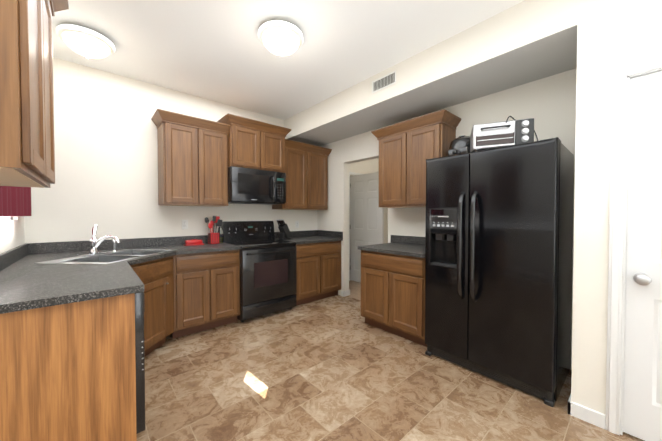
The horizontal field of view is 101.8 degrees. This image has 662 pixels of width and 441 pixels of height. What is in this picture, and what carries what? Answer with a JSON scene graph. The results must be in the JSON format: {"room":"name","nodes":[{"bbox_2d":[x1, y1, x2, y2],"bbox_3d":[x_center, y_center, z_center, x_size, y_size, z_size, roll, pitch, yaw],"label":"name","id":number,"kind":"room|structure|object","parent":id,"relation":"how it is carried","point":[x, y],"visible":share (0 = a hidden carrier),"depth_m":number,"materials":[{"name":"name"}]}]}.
{"room":"kitchen","nodes":[
{"label":"kitchen","id":0,"kind":"room"},
{"bbox_2d":[0,216,24,253],"bbox_3d":[-0.641,-0.114,-0.070,0.120,2.770,6.600,-1,1,-42],"label":"wall","id":1,"kind":"structure","parent":0,"point":[12,235],"depth_m":2.08,"materials":[{"name":"beige paint"}]},
{"bbox_2d":[0,216,17,222],"bbox_3d":[-2.027,-0.277,1.445,0.179,2.200,3.150,-1,1,-42],"label":"window","id":2,"kind":"structure","parent":1,"relation":"in","point":[3,219],"depth_m":2.04,"materials":[{"name":"white glass"}]},
{"bbox_2d":[0,186,31,215],"bbox_3d":[-2.260,-0.438,1.904,0.075,0.815,1.112,-1,1,-42],"label":"curtain valance","id":3,"kind":"object","parent":2,"relation":"attached to","point":[15,200],"visible":0.29,"depth_m":1.84,"materials":[{"name":"red fabric"}]},
{"bbox_2d":[0,0,68,187],"bbox_3d":[-1.272,-0.654,1.011,0.383,0.992,0.888,-1,1,-42],"label":"upper cabinet","id":4,"kind":"object","parent":1,"relation":"attached to","point":[27,151],"visible":1,"depth_m":0.84,"materials":[{"name":"brown wood"}]},
{"bbox_2d":[24,57,387,242],"bbox_3d":[-0.773,-0.195,4.301,5.720,2.770,0.120,-1,1,-42],"label":"wall","id":5,"kind":"structure","parent":0,"point":[106,153],"depth_m":2.87,"materials":[{"name":"beige paint"}]},
{"bbox_2d":[182,220,187,228],"bbox_3d":[-1.796,0.048,3.312,0.070,0.115,0.007,-1,1,-42],"label":"electrical outlet","id":6,"kind":"object","parent":5,"relation":"attached to","point":[184,224],"visible":1,"depth_m":3.31,"materials":[{"name":"white plastic"}]},
{"bbox_2d":[151,109,229,206],"bbox_3d":[-1.620,-0.672,3.206,0.813,0.988,0.383,-1,1,-42],"label":"upper cabinet","id":7,"kind":"object","parent":5,"relation":"attached to","point":[192,161],"visible":0.98,"depth_m":3.06,"materials":[{"name":"brown wood"}]},
{"bbox_2d":[217,113,290,172],"bbox_3d":[-1.041,-0.975,3.660,0.894,0.608,0.463,-1,1,-42],"label":"upper cabinet","id":8,"kind":"object","parent":5,"relation":"attached to","point":[255,144],"visible":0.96,"depth_m":3.48,"materials":[{"name":"brown wood"}]},
{"bbox_2d":[228,166,285,204],"bbox_3d":[-1.040,-0.450,3.667,0.772,0.439,0.460,-1,1,-42],"label":"microwave","id":9,"kind":"object","parent":8,"relation":"attached to","point":[252,186],"visible":1,"depth_m":3.49,"materials":[{"name":"black metal"}]},
{"bbox_2d":[272,139,331,209],"bbox_3d":[-0.453,-0.666,4.240,0.978,0.988,0.383,-1,1,-42],"label":"upper cabinet","id":10,"kind":"object","parent":5,"relation":"attached to","point":[306,168],"visible":0.9,"depth_m":4.12,"materials":[{"name":"brown wood"}]},
{"bbox_2d":[349,172,360,280],"bbox_3d":[0.626,0.110,5.533,0.928,2.114,0.140,-1,1,-42],"label":"door frame","id":11,"kind":"structure","parent":5,"relation":"attached to","point":[352,173],"depth_m":5.21,"materials":[{"name":"white"}]},
{"bbox_2d":[350,172,383,282],"bbox_3d":[0.644,0.156,4.956,0.035,2.020,0.780,-1,1,-42],"label":"hall door","id":12,"kind":"structure","parent":5,"relation":"in","point":[366,219],"depth_m":4.98,"materials":[{"name":"white wood"}]},
{"bbox_2d":[52,0,523,119],"bbox_3d":[0.732,-1.588,2.575,5.720,0.080,9.020,-1,1,-42],"label":"ceiling","id":13,"kind":"structure","parent":0,"point":[217,51],"depth_m":2.32,"materials":[{"name":"white paint"}]},
{"bbox_2d":[56,24,114,58],"bbox_3d":[-2.036,-1.448,2.250,0.368,0.189,0.368,-1,1,-42],"label":"ceiling light","id":14,"kind":"object","parent":13,"relation":"attached to","point":[87,43],"visible":1,"depth_m":2.17,"materials":[{"name":"white glass"}]},
{"bbox_2d":[258,20,303,55],"bbox_3d":[-0.410,-1.447,2.208,0.368,0.189,0.368,-1,1,-42],"label":"ceiling light","id":15,"kind":"object","parent":13,"relation":"attached to","point":[280,38],"visible":1,"depth_m":2.12,"materials":[{"name":"white glass"}]},
{"bbox_2d":[284,0,577,145],"bbox_3d":[0.648,-1.403,3.172,0.660,0.312,3.420,-1,1,-42],"label":"soffit beam","id":16,"kind":"structure","parent":13,"relation":"attached to","point":[524,42],"depth_m":2.35,"materials":[{"name":"beige paint"}]},
{"bbox_2d":[372,70,395,93],"bbox_3d":[0.539,-1.429,2.782,0.015,0.130,0.310,-1,1,-42],"label":"air vent grille","id":17,"kind":"object","parent":16,"relation":"attached to","point":[381,83],"visible":1,"depth_m":2.77,"materials":[{"name":"white plastic"}]},
{"bbox_2d":[136,280,644,440],"bbox_3d":[0.732,1.246,2.628,5.720,0.050,9.020,-1,1,-42],"label":"floor","id":18,"kind":"structure","parent":0,"point":[335,368],"depth_m":1.94,"materials":[{"name":"tile"}]},
{"bbox_2d":[0,293,136,440],"bbox_3d":[-1.540,0.804,1.529,0.628,0.876,0.903,-1,1,-42],"label":"base cabinet","id":19,"kind":"object","parent":18,"relation":"on","point":[68,372],"visible":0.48,"depth_m":1.23,"materials":[{"name":"brown wood"}]},
{"bbox_2d":[0,225,147,313],"bbox_3d":[-1.870,0.272,1.917,0.660,0.447,2.003,-1,1,-42],"label":"countertop","id":20,"kind":"structure","parent":19,"relation":"on","point":[37,275],"depth_m":1.71,"materials":[{"name":"stone"}]},
{"bbox_2d":[148,235,240,260],"bbox_3d":[-1.510,0.312,2.827,1.086,0.332,1.120,-1,1,-42],"label":"countertop","id":21,"kind":"structure","parent":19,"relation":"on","point":[158,247],"depth_m":3.06,"materials":[{"name":"stone"}]},
{"bbox_2d":[183,239,203,245],"bbox_3d":[-1.646,0.261,3.229,0.210,0.068,0.104,-1,1,-42],"label":"butter dish","id":22,"kind":"object","parent":21,"relation":"on","point":[192,242],"visible":1,"depth_m":3.19,"materials":[{"name":"red ceramic"}]},
{"bbox_2d":[205,216,222,243],"bbox_3d":[-1.472,0.117,3.380,0.199,0.350,0.105,-1,1,-42],"label":"utensil holder","id":23,"kind":"object","parent":21,"relation":"on","point":[213,237],"visible":1,"depth_m":3.35,"materials":[{"name":"red ceramic"}]},
{"bbox_2d":[218,226,222,242],"bbox_3d":[-1.423,0.142,3.465,0.064,0.296,0.064,-1,1,-42],"label":"oil bottle","id":24,"kind":"object","parent":21,"relation":"on","point":[220,231],"visible":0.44,"depth_m":3.44,"materials":[{"name":"clear glass"}]},
{"bbox_2d":[135,292,145,433],"bbox_3d":[-1.426,0.807,1.454,0.642,0.872,0.600,-1,1,-42],"label":"dishwasher","id":25,"kind":"object","parent":18,"relation":"on","point":[140,360],"visible":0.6,"depth_m":1.42,"materials":[{"name":"black plastic"}]},
{"bbox_2d":[130,256,173,355],"bbox_3d":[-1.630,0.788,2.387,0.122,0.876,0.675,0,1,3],"label":"base cabinet","id":26,"kind":"object","parent":18,"relation":"on","point":[156,276],"visible":0.6,"depth_m":2.46,"materials":[{"name":"brown wood"}]},
{"bbox_2d":[170,249,239,338],"bbox_3d":[-1.521,0.773,3.154,0.681,0.876,0.628,-1,1,-42],"label":"base cabinet","id":27,"kind":"object","parent":18,"relation":"on","point":[206,290],"visible":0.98,"depth_m":2.90,"materials":[{"name":"brown wood"}]},
{"bbox_2d":[221,221,296,321],"bbox_3d":[-0.945,0.608,3.592,0.760,1.190,0.728,-1,1,-42],"label":"range","id":28,"kind":"object","parent":18,"relation":"on","point":[268,275],"visible":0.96,"depth_m":3.40,"materials":[{"name":"black metal"}]},
{"bbox_2d":[296,241,340,305],"bbox_3d":[-0.362,0.754,4.179,0.882,0.876,0.628,-1,1,-42],"label":"base cabinet","id":29,"kind":"object","parent":18,"relation":"on","point":[318,271],"visible":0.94,"depth_m":3.92,"materials":[{"name":"brown wood"}]},
{"bbox_2d":[274,230,342,244],"bbox_3d":[-0.356,0.245,4.164,0.884,0.138,0.646,-1,1,-42],"label":"countertop","id":30,"kind":"structure","parent":29,"relation":"on","point":[308,236],"depth_m":4.32,"materials":[{"name":"stone"}]},
{"bbox_2d":[276,219,291,239],"bbox_3d":[-0.691,0.132,3.944,0.100,0.300,0.244,1,1,30],"label":"knife block","id":31,"kind":"object","parent":30,"relation":"on","point":[284,233],"visible":1,"depth_m":3.90,"materials":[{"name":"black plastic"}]},
{"bbox_2d":[361,250,426,346],"bbox_3d":[0.835,0.776,3.021,0.628,0.876,0.815,-1,1,-42],"label":"base cabinet","id":32,"kind":"object","parent":18,"relation":"on","point":[392,293],"visible":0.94,"depth_m":2.77,"materials":[{"name":"brown wood"}]},
{"bbox_2d":[358,235,424,257],"bbox_3d":[0.827,0.267,3.005,0.650,0.138,0.839,-1,1,-42],"label":"countertop","id":33,"kind":"structure","parent":32,"relation":"on","point":[413,246],"depth_m":3.09,"materials":[{"name":"stone"}]},
{"bbox_2d":[425,137,573,406],"bbox_3d":[1.376,0.340,2.289,0.755,1.775,0.925,-1,1,-42],"label":"fridge","id":34,"kind":"object","parent":18,"relation":"on","point":[498,253],"visible":1,"depth_m":1.99,"materials":[{"name":"black metal"}]},
{"bbox_2d":[448,135,469,155],"bbox_3d":[1.276,-0.677,2.587,0.421,0.246,0.284,-1,1,-42],"label":"air fryer","id":35,"kind":"object","parent":34,"relation":"on","point":[460,145],"visible":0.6,"depth_m":2.48,"materials":[{"name":"black plastic"}]},
{"bbox_2d":[470,116,537,151],"bbox_3d":[1.415,-0.671,2.135,0.535,0.250,0.348,0,1,23],"label":"toaster oven","id":36,"kind":"object","parent":34,"relation":"on","point":[486,136],"visible":0.71,"depth_m":2.04,"materials":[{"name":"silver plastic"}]},
{"bbox_2d":[317,68,576,369],"bbox_3d":[0.979,-0.178,3.409,0.120,2.770,3.540,-1,1,-42],"label":"wall","id":37,"kind":"structure","parent":0,"point":[548,104],"depth_m":2.77,"materials":[{"name":"beige paint"}]},
{"bbox_2d":[341,290,349,294],"bbox_3d":[0.079,1.143,4.550,0.014,0.085,0.674,-1,1,-42],"label":"baseboard","id":38,"kind":"structure","parent":37,"relation":"attached to","point":[347,292],"depth_m":4.25,"materials":[{"name":"white"}]},
{"bbox_2d":[371,109,460,207],"bbox_3d":[0.934,-0.619,3.073,0.383,0.928,0.918,-1,1,-42],"label":"upper cabinet","id":39,"kind":"object","parent":37,"relation":"attached to","point":[407,148],"visible":0.85,"depth_m":2.94,"materials":[{"name":"brown wood"}]},
{"bbox_2d":[571,0,604,410],"bbox_3d":[1.821,-0.150,1.870,0.660,2.770,0.120,-1,1,-42],"label":"wall","id":40,"kind":"structure","parent":0,"point":[588,176],"depth_m":1.65,"materials":[{"name":"beige paint"}]},
{"bbox_2d":[568,394,576,415],"bbox_3d":[1.779,1.191,1.947,0.694,0.085,0.014,-1,1,-42],"label":"baseboard","id":41,"kind":"structure","parent":40,"relation":"attached to","point":[571,405],"depth_m":1.71,"materials":[{"name":"white wood"}]},
{"bbox_2d":[597,0,661,414],"bbox_3d":[2.673,-0.124,0.501,0.120,2.770,3.060,-1,1,-42],"label":"wall","id":42,"kind":"structure","parent":0,"point":[633,32],"depth_m":1.57,"materials":[{"name":"beige paint"}]},
{"bbox_2d":[605,56,661,434],"bbox_3d":[1.973,0.189,1.283,0.140,2.114,0.900,-1,1,-42],"label":"door frame","id":43,"kind":"structure","parent":42,"relation":"attached to","point":[621,78],"depth_m":1.55,"materials":[{"name":"white wood"}]},
{"bbox_2d":[623,71,661,440],"bbox_3d":[1.937,0.217,1.251,0.107,2.035,0.760,-1,1,-42],"label":"pantry door","id":44,"kind":"structure","parent":42,"relation":"in","point":[642,409],"depth_m":1.50,"materials":[{"name":"white wood"}]}
]}

